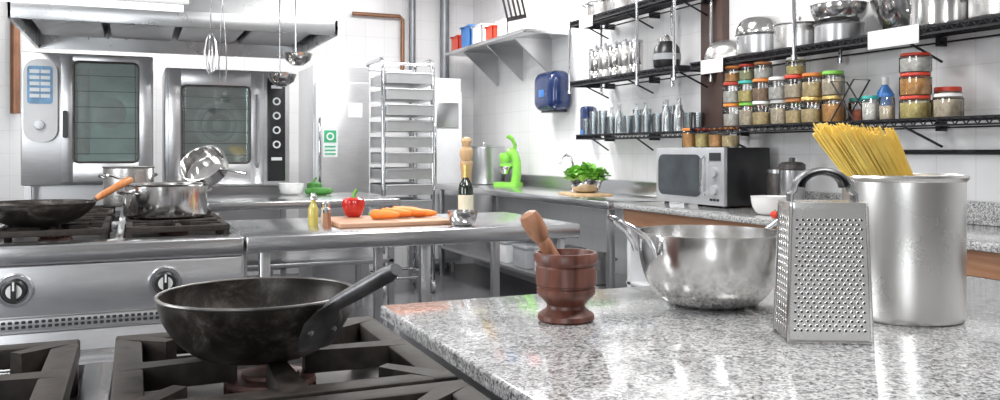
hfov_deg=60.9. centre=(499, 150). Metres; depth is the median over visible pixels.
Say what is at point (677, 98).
glass bottle
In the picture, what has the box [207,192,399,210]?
countertop
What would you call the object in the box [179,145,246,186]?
saucepan
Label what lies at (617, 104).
glass bottle
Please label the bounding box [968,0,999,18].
cooking pot
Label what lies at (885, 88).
squeeze bottle
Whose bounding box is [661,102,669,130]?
glass bottle
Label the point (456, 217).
bowl
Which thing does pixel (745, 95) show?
glass jar
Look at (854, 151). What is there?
spaghetti
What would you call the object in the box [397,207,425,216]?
carrot
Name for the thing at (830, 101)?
glass jar
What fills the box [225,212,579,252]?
countertop
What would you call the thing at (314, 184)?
bell pepper
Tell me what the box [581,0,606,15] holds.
cooking pot
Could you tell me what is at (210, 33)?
whisk
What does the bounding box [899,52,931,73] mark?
glass jar
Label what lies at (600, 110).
drinking glass
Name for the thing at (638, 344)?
kitchen island
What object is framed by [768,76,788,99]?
glass jar
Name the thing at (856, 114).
glass jar
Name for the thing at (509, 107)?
wall
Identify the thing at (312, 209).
oil bottle
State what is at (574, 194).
cutting board
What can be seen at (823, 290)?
box grater
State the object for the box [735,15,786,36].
steel bowl
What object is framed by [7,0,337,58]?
extractor hood
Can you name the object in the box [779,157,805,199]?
steel canister
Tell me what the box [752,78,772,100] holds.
glass jar
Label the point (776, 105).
glass jar
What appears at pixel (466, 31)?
storage bin
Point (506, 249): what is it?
storage box
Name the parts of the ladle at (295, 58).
handle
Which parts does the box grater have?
handle, plate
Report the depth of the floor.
7.60 m
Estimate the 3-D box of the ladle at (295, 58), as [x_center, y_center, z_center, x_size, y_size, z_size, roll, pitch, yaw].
[-1.089,-0.686,4.578,0.157,0.458,0.166,0,0,-23]
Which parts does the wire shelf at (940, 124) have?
shelf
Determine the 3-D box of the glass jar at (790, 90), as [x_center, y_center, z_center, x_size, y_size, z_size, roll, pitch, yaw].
[1.525,-0.332,4.399,0.110,0.120,0.110,0,0,29]
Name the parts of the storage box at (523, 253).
lid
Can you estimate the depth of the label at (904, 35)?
3.69 m
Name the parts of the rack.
frame, frame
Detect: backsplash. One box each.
[505,173,656,196]
[805,191,999,225]
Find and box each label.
[579,15,592,29]
[701,57,722,74]
[868,24,918,49]
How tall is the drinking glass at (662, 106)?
0.170 m
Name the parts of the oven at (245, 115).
window trim, door, door handle, control panel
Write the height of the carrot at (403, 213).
0.046 m
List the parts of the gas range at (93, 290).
knob, stove grate, burner, stove grate, oven door, control panel, knob, stove grate, burner, stove grate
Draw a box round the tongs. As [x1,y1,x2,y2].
[218,0,226,80]
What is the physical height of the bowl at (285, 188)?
0.084 m
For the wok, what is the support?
on the gas range at (93, 290)
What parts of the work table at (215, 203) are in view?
leg, leg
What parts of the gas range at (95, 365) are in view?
stove grate, burner, stove grate, stove grate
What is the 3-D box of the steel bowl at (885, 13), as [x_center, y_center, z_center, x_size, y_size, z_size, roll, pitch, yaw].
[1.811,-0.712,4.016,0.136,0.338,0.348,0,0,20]
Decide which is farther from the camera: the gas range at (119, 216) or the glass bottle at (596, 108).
the glass bottle at (596, 108)
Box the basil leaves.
[563,161,610,182]
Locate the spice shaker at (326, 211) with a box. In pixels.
[322,207,330,226]
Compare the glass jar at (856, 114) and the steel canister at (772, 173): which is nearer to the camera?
the glass jar at (856, 114)
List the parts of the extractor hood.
filter panel, filter panel, filter panel, filter panel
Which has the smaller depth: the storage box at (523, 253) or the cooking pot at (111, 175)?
the cooking pot at (111, 175)
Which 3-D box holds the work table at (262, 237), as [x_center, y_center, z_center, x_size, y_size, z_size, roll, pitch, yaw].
[-0.458,0.770,3.821,1.412,0.900,0.820,0,0,-23]
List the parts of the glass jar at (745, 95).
lid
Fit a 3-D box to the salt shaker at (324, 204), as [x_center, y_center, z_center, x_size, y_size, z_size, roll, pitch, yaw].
[-0.763,0.269,3.723,0.042,0.102,0.042,0,0,-1]
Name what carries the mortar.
on the kitchen island
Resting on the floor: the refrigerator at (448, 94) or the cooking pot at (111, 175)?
the refrigerator at (448, 94)
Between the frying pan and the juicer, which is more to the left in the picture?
the frying pan
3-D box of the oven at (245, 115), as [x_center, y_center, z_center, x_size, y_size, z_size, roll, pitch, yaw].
[-2.168,0.305,6.693,0.895,1.830,0.891,0,0,-23]
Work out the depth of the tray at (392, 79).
7.21 m
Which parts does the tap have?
spout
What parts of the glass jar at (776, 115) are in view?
lid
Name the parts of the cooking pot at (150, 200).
handle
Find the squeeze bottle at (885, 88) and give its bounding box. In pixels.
[877,77,892,105]
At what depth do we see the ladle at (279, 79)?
4.50 m
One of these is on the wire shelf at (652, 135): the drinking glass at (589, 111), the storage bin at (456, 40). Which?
the drinking glass at (589, 111)
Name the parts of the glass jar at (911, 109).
lid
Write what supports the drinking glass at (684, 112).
on the wire shelf at (652, 135)
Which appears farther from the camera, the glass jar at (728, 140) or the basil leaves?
the basil leaves
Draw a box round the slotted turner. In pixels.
[502,0,526,21]
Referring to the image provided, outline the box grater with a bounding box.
[773,167,873,344]
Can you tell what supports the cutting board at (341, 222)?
on the work table at (262, 237)
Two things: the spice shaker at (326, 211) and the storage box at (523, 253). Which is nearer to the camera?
the spice shaker at (326, 211)
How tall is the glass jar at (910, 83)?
0.100 m
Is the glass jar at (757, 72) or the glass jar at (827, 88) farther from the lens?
the glass jar at (757, 72)
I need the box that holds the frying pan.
[153,264,401,364]
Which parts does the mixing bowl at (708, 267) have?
handle, handle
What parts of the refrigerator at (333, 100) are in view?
handle, label plate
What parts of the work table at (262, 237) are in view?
leg, leg, leg, leg, leg, leg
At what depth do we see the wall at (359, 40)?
8.70 m
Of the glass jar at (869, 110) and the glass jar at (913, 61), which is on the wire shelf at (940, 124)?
the glass jar at (869, 110)
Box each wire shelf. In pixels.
[568,0,713,98]
[576,131,712,150]
[690,0,999,73]
[690,114,999,147]
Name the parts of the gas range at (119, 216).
stove grate, stove grate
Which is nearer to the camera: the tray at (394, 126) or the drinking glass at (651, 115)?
the drinking glass at (651, 115)
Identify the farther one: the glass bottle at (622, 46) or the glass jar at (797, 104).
the glass bottle at (622, 46)
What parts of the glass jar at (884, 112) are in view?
lid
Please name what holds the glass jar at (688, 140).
on the microwave oven
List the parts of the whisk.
handle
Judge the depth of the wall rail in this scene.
3.81 m
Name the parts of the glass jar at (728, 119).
lid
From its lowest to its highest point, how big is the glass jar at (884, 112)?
0.120 m
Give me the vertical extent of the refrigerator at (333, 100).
1.930 m
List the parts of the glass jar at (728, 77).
lid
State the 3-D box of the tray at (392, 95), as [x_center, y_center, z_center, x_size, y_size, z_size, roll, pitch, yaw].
[-0.864,-0.483,7.426,0.406,0.093,0.542,0,0,-23]
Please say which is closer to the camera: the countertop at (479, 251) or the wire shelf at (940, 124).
the wire shelf at (940, 124)
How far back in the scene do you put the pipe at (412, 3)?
8.85 m
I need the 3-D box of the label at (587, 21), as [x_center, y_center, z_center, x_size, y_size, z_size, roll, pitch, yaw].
[0.631,-0.943,6.209,0.014,0.085,0.200,0,0,-23]
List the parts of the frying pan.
handle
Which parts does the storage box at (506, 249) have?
lid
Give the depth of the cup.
7.74 m
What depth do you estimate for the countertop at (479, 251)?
6.40 m
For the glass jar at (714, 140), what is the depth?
4.91 m
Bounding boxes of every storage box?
[500,240,535,262]
[512,243,537,268]
[533,245,585,266]
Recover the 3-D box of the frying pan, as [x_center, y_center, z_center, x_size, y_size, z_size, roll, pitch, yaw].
[-0.302,0.225,1.258,0.409,0.160,0.291,0,0,11]
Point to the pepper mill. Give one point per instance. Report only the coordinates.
(466, 152)
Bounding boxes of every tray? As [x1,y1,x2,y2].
[370,136,431,146]
[370,167,431,178]
[370,182,431,195]
[370,196,431,209]
[371,71,432,87]
[371,88,432,102]
[371,104,432,117]
[371,120,432,132]
[371,152,432,162]
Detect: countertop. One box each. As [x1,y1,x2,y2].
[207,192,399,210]
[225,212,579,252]
[436,183,658,289]
[614,201,999,286]
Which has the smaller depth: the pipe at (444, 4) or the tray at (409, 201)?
the tray at (409, 201)
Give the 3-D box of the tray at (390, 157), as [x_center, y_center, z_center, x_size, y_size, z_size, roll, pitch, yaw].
[-0.865,0.057,7.427,0.406,0.093,0.542,0,0,-23]
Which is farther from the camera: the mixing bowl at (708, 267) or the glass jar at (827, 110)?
the glass jar at (827, 110)
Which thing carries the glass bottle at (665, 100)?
on the wire shelf at (652, 135)
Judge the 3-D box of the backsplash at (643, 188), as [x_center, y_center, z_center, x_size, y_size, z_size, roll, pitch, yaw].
[0.601,0.270,7.122,0.030,0.100,3.200,0,0,-23]
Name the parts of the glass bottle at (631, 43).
lid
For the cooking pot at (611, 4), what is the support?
on the wire shelf at (634, 10)
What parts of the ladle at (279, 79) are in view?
handle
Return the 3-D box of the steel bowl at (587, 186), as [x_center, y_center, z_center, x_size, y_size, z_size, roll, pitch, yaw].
[0.624,0.249,6.173,0.244,0.104,0.244,0,0,-23]
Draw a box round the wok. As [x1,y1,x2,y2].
[0,177,132,226]
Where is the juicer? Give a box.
[493,134,522,186]
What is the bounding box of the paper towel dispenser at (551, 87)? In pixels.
[535,70,570,112]
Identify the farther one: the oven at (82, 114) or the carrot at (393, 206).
the oven at (82, 114)
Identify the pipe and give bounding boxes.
[10,21,19,113]
[352,11,404,69]
[409,0,415,266]
[440,0,448,266]
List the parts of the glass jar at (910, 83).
lid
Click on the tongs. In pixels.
(222, 0)
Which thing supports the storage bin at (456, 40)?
on the wall shelf at (537, 43)
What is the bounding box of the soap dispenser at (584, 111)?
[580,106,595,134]
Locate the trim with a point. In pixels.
(712, 96)
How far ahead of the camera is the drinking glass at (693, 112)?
5.41 m
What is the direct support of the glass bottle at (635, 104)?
on the wire shelf at (652, 135)
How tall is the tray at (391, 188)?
0.093 m
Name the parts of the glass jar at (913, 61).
lid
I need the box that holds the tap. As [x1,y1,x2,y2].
[559,153,574,191]
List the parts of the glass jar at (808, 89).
lid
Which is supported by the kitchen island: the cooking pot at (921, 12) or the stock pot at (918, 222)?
the stock pot at (918, 222)
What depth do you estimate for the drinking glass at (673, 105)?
5.48 m
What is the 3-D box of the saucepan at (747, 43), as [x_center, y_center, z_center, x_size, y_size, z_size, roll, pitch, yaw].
[1.450,-0.582,4.689,0.286,0.111,0.286,0,0,-23]
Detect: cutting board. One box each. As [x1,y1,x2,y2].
[319,215,451,228]
[558,192,612,196]
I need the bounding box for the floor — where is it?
[247,263,537,335]
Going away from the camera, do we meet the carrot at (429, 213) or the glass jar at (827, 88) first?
the carrot at (429, 213)
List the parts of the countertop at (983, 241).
panel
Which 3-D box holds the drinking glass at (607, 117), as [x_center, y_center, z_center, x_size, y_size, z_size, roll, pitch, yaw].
[0.802,-0.185,6.115,0.064,0.120,0.064,0,0,-23]
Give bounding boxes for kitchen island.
[380,276,999,399]
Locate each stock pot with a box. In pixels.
[459,142,504,184]
[842,173,970,326]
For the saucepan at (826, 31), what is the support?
on the wire shelf at (939, 31)
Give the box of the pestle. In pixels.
[520,210,559,254]
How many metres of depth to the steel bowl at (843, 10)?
4.11 m
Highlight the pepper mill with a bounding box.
[459,137,472,180]
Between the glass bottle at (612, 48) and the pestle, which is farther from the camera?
the glass bottle at (612, 48)
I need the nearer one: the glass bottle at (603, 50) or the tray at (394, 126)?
the glass bottle at (603, 50)
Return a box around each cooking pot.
[98,166,157,206]
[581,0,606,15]
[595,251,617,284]
[603,0,627,10]
[772,16,818,48]
[906,0,968,26]
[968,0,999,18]
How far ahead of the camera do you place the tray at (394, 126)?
7.21 m
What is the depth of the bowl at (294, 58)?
4.52 m
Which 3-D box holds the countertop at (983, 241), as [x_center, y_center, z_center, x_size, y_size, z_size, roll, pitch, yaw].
[1.786,0.770,3.576,0.655,0.900,3.950,0,0,-23]
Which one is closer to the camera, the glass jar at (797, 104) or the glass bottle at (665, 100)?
the glass jar at (797, 104)
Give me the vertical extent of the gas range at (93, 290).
0.938 m
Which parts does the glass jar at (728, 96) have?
lid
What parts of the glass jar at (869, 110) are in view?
lid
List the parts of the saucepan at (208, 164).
handle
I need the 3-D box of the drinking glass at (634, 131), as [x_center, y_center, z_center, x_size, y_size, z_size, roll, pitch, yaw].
[0.936,-0.185,5.804,0.064,0.120,0.064,0,0,-23]
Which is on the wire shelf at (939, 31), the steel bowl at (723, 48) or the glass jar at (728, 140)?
the steel bowl at (723, 48)
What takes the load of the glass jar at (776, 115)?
on the wire shelf at (940, 124)
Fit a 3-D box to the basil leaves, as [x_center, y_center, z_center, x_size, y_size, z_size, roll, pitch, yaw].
[0.627,0.158,6.174,0.368,0.165,0.360,0,0,-23]
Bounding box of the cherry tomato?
[770,209,776,217]
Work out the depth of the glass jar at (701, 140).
5.03 m
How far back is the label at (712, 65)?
4.85 m
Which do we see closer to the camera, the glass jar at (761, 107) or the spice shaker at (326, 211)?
the spice shaker at (326, 211)
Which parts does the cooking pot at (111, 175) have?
handle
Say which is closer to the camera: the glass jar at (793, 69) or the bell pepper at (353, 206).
the bell pepper at (353, 206)
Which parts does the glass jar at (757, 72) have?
lid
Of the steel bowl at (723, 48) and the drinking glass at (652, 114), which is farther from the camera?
the drinking glass at (652, 114)
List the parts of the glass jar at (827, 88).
lid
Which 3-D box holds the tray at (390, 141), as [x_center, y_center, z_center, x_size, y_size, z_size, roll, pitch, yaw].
[-0.870,-0.079,7.438,0.406,0.093,0.542,0,0,-23]
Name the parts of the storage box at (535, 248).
lid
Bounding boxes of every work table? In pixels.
[207,192,399,331]
[225,212,579,323]
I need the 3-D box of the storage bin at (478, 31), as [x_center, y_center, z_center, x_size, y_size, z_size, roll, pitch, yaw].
[-0.089,-1.101,8.076,0.312,0.180,0.256,0,0,-23]
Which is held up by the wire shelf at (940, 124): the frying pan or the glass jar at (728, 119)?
the glass jar at (728, 119)
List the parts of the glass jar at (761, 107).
lid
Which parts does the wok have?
handle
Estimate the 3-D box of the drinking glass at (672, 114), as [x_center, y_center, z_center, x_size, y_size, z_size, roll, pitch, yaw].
[1.167,-0.185,5.643,0.064,0.120,0.064,0,0,-23]
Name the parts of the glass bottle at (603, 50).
lid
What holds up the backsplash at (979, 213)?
attached to the wall at (509, 107)
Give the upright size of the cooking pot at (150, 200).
0.141 m
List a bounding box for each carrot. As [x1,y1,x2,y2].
[368,209,399,218]
[381,208,411,217]
[392,206,419,208]
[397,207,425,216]
[416,209,436,216]
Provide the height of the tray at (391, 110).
0.093 m
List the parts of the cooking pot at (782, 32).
lid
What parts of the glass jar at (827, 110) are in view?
lid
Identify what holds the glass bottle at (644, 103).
on the wire shelf at (652, 135)
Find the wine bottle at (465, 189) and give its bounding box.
[458,165,472,209]
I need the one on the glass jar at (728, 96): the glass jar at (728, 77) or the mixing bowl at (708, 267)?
the glass jar at (728, 77)
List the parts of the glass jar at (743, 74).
lid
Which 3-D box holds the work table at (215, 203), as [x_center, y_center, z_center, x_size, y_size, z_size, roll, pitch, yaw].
[-1.431,0.770,5.918,1.225,0.900,1.000,0,0,-23]
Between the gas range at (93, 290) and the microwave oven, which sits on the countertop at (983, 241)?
the microwave oven
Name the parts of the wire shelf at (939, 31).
post, post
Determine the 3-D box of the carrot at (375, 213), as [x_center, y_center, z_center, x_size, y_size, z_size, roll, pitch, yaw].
[-0.505,0.278,3.710,0.152,0.044,0.044,0,0,20]
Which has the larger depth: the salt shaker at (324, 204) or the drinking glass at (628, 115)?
the drinking glass at (628, 115)
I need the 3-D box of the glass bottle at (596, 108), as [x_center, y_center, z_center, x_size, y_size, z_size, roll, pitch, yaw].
[0.727,-0.228,6.476,0.064,0.205,0.064,0,0,-23]
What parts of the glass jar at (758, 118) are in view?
lid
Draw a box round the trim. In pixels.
[701,0,728,147]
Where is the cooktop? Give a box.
[0,223,243,266]
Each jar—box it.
[652,35,680,67]
[682,128,694,147]
[695,128,711,146]
[708,128,725,146]
[721,127,738,146]
[723,82,741,103]
[723,103,742,125]
[724,66,742,81]
[737,80,757,102]
[738,102,758,124]
[739,64,753,80]
[748,105,764,111]
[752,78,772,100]
[752,101,770,124]
[753,62,772,78]
[765,104,782,111]
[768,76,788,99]
[769,99,790,123]
[784,74,805,98]
[784,102,799,107]
[785,57,805,74]
[785,98,806,122]
[800,97,821,122]
[801,72,821,96]
[807,101,819,105]
[821,70,844,95]
[821,95,844,121]
[826,99,845,120]
[848,98,868,120]
[861,95,878,119]
[878,93,894,118]
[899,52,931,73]
[899,72,931,95]
[899,95,931,118]
[932,93,963,116]
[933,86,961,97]
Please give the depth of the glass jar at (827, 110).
4.14 m
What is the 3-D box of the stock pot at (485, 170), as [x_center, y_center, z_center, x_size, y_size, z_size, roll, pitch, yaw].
[-0.156,0.117,8.232,0.414,0.405,0.411,0,0,18]
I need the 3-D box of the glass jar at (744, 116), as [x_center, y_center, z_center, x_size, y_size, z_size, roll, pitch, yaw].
[1.386,-0.206,4.744,0.110,0.130,0.110,0,0,-34]
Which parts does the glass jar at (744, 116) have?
lid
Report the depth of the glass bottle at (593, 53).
6.25 m
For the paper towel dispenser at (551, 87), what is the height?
0.350 m
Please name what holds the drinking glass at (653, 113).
on the wire shelf at (652, 135)
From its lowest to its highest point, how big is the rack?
2.018 m
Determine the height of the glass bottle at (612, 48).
0.258 m
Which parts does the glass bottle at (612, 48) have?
lid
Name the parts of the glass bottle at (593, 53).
lid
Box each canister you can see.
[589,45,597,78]
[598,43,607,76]
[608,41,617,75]
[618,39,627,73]
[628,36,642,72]
[767,167,779,194]
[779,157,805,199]
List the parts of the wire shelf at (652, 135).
shelf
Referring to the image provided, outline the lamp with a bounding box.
[0,0,188,11]
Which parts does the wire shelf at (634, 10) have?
post, post, post, shelf, shelf, post, post, post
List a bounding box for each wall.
[0,0,473,275]
[474,0,999,283]
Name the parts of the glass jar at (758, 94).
lid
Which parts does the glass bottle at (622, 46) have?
lid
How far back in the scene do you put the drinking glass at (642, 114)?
5.68 m
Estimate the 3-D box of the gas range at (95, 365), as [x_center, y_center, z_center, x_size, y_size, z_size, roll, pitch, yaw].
[-0.509,0.763,0.988,1.088,0.914,1.219,0,0,-23]
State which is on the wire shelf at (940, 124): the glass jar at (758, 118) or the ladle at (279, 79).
the glass jar at (758, 118)
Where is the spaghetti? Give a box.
[812,122,913,176]
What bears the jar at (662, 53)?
on the wire shelf at (634, 10)
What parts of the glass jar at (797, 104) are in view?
lid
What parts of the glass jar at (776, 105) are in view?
lid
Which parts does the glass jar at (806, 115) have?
lid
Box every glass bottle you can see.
[591,108,599,133]
[615,104,623,132]
[632,104,640,132]
[641,103,650,131]
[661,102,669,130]
[662,100,671,130]
[674,98,683,130]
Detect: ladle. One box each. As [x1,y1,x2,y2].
[267,0,296,86]
[283,0,312,65]
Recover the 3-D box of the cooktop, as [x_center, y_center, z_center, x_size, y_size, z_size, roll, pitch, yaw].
[-1.989,0.355,3.193,1.880,0.070,0.880,0,0,-23]
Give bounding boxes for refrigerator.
[299,65,368,284]
[417,78,461,271]
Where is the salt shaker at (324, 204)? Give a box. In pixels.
[321,201,329,223]
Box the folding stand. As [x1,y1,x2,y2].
[830,79,869,120]
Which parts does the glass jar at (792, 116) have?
lid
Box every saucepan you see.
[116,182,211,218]
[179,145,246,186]
[736,32,773,54]
[813,21,864,42]
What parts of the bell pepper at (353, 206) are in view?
stem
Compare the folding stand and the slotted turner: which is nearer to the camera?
the slotted turner
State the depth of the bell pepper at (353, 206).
3.82 m
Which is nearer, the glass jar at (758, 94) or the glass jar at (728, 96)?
the glass jar at (758, 94)
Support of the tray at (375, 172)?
on the rack
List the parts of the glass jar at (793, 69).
lid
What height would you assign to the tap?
0.300 m
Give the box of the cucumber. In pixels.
[305,188,333,194]
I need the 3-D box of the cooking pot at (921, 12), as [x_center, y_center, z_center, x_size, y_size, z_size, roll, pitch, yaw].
[1.902,-0.592,3.642,0.331,0.131,0.286,0,0,33]
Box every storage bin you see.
[450,35,460,50]
[459,24,475,47]
[470,23,496,43]
[484,25,496,39]
[496,18,537,36]
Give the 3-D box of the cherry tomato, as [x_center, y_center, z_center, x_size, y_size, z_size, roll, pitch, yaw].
[1.306,0.299,4.039,0.044,0.043,0.044,0,0,-23]
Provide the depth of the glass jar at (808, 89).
4.25 m
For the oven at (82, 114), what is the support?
on the floor
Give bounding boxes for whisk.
[204,0,217,74]
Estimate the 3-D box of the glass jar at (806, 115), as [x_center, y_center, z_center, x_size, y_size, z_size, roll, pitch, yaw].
[1.571,-0.206,4.284,0.110,0.130,0.110,0,0,10]
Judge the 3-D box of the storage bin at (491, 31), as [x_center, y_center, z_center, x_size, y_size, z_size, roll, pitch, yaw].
[0.030,-1.076,7.801,0.309,0.130,0.178,0,0,-23]
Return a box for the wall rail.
[903,149,999,154]
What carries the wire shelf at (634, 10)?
attached to the wall at (509, 107)
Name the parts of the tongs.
tong arm, tong arm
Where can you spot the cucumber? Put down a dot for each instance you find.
(318, 191)
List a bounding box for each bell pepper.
[307,177,321,187]
[342,189,364,216]
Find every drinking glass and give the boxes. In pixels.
[582,118,589,133]
[589,111,597,133]
[599,110,606,133]
[607,117,614,132]
[624,115,632,132]
[632,115,641,132]
[642,114,650,131]
[651,115,659,131]
[652,114,660,131]
[653,113,661,131]
[662,106,671,130]
[672,114,680,130]
[673,105,682,130]
[684,112,692,127]
[693,112,702,126]
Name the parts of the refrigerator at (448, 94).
handle, door, vent panel, leg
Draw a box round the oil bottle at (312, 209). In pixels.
[308,193,317,224]
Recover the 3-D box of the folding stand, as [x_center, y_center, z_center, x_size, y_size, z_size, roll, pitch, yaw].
[1.670,-0.240,4.054,0.108,0.195,0.146,0,0,-23]
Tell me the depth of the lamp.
4.83 m
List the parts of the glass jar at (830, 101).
lid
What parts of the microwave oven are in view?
panel, door handle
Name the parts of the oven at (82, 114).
knob, control panel, door handle, window trim, door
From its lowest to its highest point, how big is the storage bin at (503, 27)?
0.150 m
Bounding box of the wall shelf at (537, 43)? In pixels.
[446,28,567,85]
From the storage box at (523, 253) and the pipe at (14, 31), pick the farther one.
the pipe at (14, 31)
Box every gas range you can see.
[0,205,126,225]
[0,213,243,349]
[0,316,490,399]
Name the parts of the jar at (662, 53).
lid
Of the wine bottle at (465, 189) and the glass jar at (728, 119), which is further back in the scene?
the glass jar at (728, 119)
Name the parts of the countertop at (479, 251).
leg, leg, leg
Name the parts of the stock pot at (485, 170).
lid, pot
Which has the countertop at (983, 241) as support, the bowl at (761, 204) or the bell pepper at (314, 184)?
the bowl at (761, 204)
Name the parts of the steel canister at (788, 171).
lid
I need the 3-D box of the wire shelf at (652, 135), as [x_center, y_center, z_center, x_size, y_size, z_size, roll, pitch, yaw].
[0.991,-0.063,5.917,0.280,0.124,1.432,0,0,-23]
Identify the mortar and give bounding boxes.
[534,248,597,324]
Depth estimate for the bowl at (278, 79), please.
4.49 m
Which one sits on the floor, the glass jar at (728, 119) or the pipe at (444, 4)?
the pipe at (444, 4)
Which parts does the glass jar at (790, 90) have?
lid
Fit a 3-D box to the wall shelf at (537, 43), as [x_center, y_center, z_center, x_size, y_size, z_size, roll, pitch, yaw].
[0.017,-0.835,7.959,0.440,0.350,1.900,0,0,-23]
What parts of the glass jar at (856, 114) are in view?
lid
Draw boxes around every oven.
[21,52,152,209]
[162,68,288,276]
[657,147,769,207]
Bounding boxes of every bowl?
[267,73,296,86]
[278,183,303,194]
[283,52,312,65]
[448,210,477,225]
[569,178,601,192]
[607,215,776,309]
[704,40,736,59]
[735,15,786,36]
[750,195,785,215]
[809,0,868,22]
[869,0,899,29]
[894,0,907,25]
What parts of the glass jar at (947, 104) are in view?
lid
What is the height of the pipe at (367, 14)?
0.642 m
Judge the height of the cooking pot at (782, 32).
0.175 m
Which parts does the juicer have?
lever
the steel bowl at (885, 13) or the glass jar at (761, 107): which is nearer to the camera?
the steel bowl at (885, 13)
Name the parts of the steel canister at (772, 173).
lid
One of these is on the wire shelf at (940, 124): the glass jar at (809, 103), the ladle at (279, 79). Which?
the glass jar at (809, 103)
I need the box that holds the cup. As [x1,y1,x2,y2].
[498,166,511,174]
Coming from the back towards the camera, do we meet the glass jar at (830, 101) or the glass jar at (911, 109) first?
the glass jar at (830, 101)
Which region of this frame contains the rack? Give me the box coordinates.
[366,57,435,295]
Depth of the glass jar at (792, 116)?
4.37 m
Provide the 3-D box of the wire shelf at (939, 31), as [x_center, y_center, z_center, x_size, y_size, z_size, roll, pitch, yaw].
[1.860,-1.135,3.798,0.364,1.470,2.912,0,0,-23]
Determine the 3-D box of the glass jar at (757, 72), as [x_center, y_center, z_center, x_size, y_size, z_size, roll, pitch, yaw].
[1.432,-0.438,4.629,0.100,0.090,0.100,0,0,-43]
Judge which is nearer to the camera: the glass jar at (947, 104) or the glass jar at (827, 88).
the glass jar at (947, 104)
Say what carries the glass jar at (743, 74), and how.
on the glass jar at (745, 95)
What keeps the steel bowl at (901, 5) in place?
on the wire shelf at (939, 31)
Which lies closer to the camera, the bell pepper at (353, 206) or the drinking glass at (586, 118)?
the bell pepper at (353, 206)
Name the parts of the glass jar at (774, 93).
lid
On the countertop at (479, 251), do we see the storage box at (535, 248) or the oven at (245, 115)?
the storage box at (535, 248)

